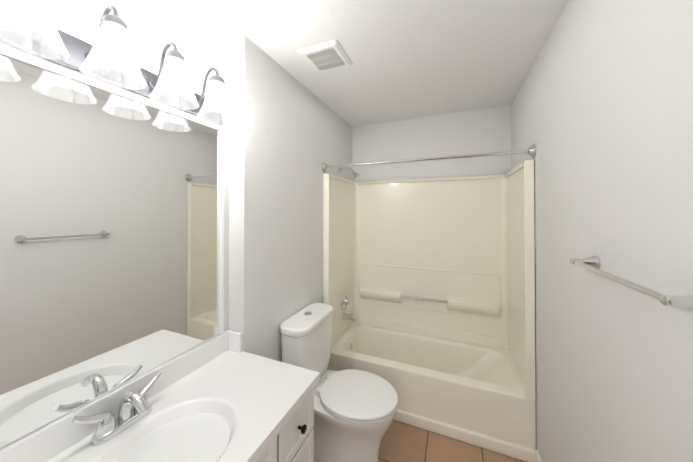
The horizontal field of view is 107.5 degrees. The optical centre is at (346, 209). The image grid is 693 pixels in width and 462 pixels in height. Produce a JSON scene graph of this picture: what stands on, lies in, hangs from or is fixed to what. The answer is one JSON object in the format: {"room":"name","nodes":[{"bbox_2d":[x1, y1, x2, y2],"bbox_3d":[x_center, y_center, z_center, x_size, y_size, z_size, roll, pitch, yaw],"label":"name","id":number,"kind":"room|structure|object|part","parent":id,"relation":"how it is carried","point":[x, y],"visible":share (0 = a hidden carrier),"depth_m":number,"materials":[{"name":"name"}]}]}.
{"room":"bathroom","nodes":[
{"label":"bathroom","id":0,"kind":"room"},
{"bbox_2d":[47,0,229,102],"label":"wall","id":1,"kind":"structure","parent":0,"point":[155,27],"depth_m":1.07,"materials":[{"name":"white paint"}]},
{"bbox_2d":[0,0,235,124],"bbox_3d":[-0.729,-0.535,0.906,0.240,0.238,0.877,0,-1,23],"label":"sconce","id":2,"kind":"object","parent":1,"relation":"attached to","point":[28,27],"visible":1,"depth_m":0.80,"materials":[{"name":"white glass"}]},
{"bbox_3d":[-0.802,-0.502,0.628,0.160,0.168,0.160,0,-1,23],"label":"lamp shade","id":3,"kind":"part","parent":2,"relation":"part of","materials":[{"name":"white glass"}]},
{"bbox_3d":[-0.729,-0.501,0.802,0.160,0.168,0.160,0,-1,23],"label":"lamp shade","id":4,"kind":"part","parent":2,"relation":"part of","materials":[{"name":"white glass"}]},
{"bbox_3d":[-0.657,-0.500,0.975,0.160,0.168,0.160,0,-1,23],"label":"lamp shade","id":5,"kind":"part","parent":2,"relation":"part of","materials":[{"name":"white glass"}]},
{"bbox_3d":[-0.584,-0.498,1.149,0.160,0.168,0.160,0,-1,23],"label":"lamp shade","id":6,"kind":"part","parent":2,"relation":"part of","materials":[{"name":"white glass"}]},
{"bbox_2d":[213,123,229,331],"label":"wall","id":7,"kind":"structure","parent":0,"point":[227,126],"depth_m":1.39,"materials":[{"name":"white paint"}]},
{"bbox_2d":[0,45,224,448],"bbox_3d":[-0.967,0.100,0.624,0.014,1.097,1.602,0,-1,23],"label":"mirror","id":8,"kind":"object","parent":7,"relation":"attached to","point":[112,199],"visible":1,"depth_m":0.87,"materials":[{"name":"clear glass"}]},
{"bbox_2d":[229,35,351,361],"bbox_3d":[-0.347,0.329,2.149,0.227,2.537,1.604,0,-1,23],"label":"wall","id":9,"kind":"structure","parent":0,"point":[290,134],"depth_m":1.59,"materials":[{"name":"white paint"}]},
{"bbox_2d":[338,167,360,179],"bbox_3d":[0.032,-0.363,2.482,0.218,0.146,0.074,0,-1,23],"label":"shower head","id":10,"kind":"object","parent":9,"relation":"attached to","point":[356,175],"visible":1,"depth_m":2.46},
{"bbox_2d":[321,144,535,171],"bbox_3d":[0.501,-0.374,1.918,1.518,0.084,0.084,0,-1,23],"label":"rail","id":11,"kind":"object","parent":9,"relation":"attached to","point":[531,151],"visible":1,"depth_m":1.83,"materials":[{"name":"silver metal"}]},
{"bbox_2d":[178,0,567,126],"bbox_3d":[0.020,-1.000,0.910,1.867,0.100,3.869,0,-1,23],"label":"ceiling","id":12,"kind":"structure","parent":0,"point":[410,59],"depth_m":1.45,"materials":[{"name":"white paint"}]},
{"bbox_2d":[298,40,352,72],"bbox_3d":[-0.124,-0.935,1.572,0.256,0.017,0.256,0,-1,23],"label":"ceiling vent","id":13,"kind":"object","parent":12,"relation":"in","point":[326,56],"visible":1,"depth_m":1.54,"materials":[{"name":"white plastic"}]},
{"bbox_2d":[352,105,510,181],"bbox_3d":[0.742,0.333,2.628,1.867,2.537,0.120,0,-1,23],"label":"wall","id":14,"kind":"structure","parent":0,"point":[486,130],"depth_m":2.51,"materials":[{"name":"white paint"}]},
{"bbox_2d":[379,420,525,461],"bbox_3d":[0.020,1.637,0.887,1.867,0.100,3.869,0,-1,23],"label":"floor","id":15,"kind":"structure","parent":0,"point":[402,442],"depth_m":1.69,"materials":[{"name":"tile"}]},
{"bbox_2d":[0,330,319,461],"bbox_3d":[-0.581,1.105,0.803,0.580,0.962,1.042,0,-1,23],"label":"bathroom vanity","id":16,"kind":"object","parent":15,"relation":"on","point":[223,397],"visible":1,"depth_m":0.94,"materials":[{"name":"painted wood"},{"name":"cultured marble"},{"name":"bronze"}]},
{"bbox_3d":[-0.736,0.689,0.873,0.153,0.128,0.258,0,-1,23],"label":"faucet handle","id":17,"kind":"part","parent":16,"relation":"part of","materials":[{"name":"silver metal"}]},
{"bbox_2d":[280,303,397,461],"bbox_3d":[-0.044,1.156,1.623,0.724,0.874,0.580,0,-1,23],"label":"toilet","id":18,"kind":"object","parent":15,"relation":"on","point":[354,412],"visible":0.69,"depth_m":1.56,"materials":[{"name":"white ceramic"}]},
{"bbox_2d":[323,160,535,461],"bbox_3d":[0.627,0.642,2.212,1.512,1.912,0.724,0,-1,23],"label":"bathtub","id":19,"kind":"object","parent":15,"relation":"on","point":[429,290],"visible":0.96,"depth_m":2.32,"materials":[{"name":"beige plastic"}]},
{"bbox_3d":[-0.004,0.897,2.486,0.053,0.156,0.156,0,-1,23],"label":"valve handle","id":20,"kind":"part","parent":19,"relation":"part of","materials":[{"name":"silver metal"}]},
{"bbox_3d":[0.032,1.040,2.470,0.131,0.071,0.062,0,-1,23],"label":"spout","id":21,"kind":"part","parent":19,"relation":"part of","materials":[{"name":"silver metal"}]},
{"bbox_3d":[0.746,0.865,2.466,0.452,0.020,0.020,0,-1,23],"label":"grab handle","id":22,"kind":"part","parent":19,"relation":"part of","materials":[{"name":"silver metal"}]},
{"bbox_2d":[511,0,692,461],"bbox_3d":[0.803,0.315,0.507,0.120,2.537,3.749,0,-1,23],"label":"wall","id":23,"kind":"structure","parent":0,"point":[602,112],"depth_m":0.83,"materials":[{"name":"white paint"}]},
{"bbox_2d":[536,449,541,461],"bbox_3d":[0.622,1.526,0.238,0.014,0.110,2.892,0,-1,23],"label":"baseboard","id":24,"kind":"structure","parent":23,"relation":"attached to","point":[538,458],"depth_m":1.54,"materials":[{"name":"white wood"}]},
{"bbox_2d":[569,256,692,309],"bbox_3d":[0.788,0.191,0.729,0.077,0.052,0.506,0,-1,23],"label":"towel rail","id":25,"kind":"object","parent":23,"relation":"attached to","point":[592,263],"visible":1,"depth_m":0.62,"materials":[{"name":"silver metal"}]}
]}

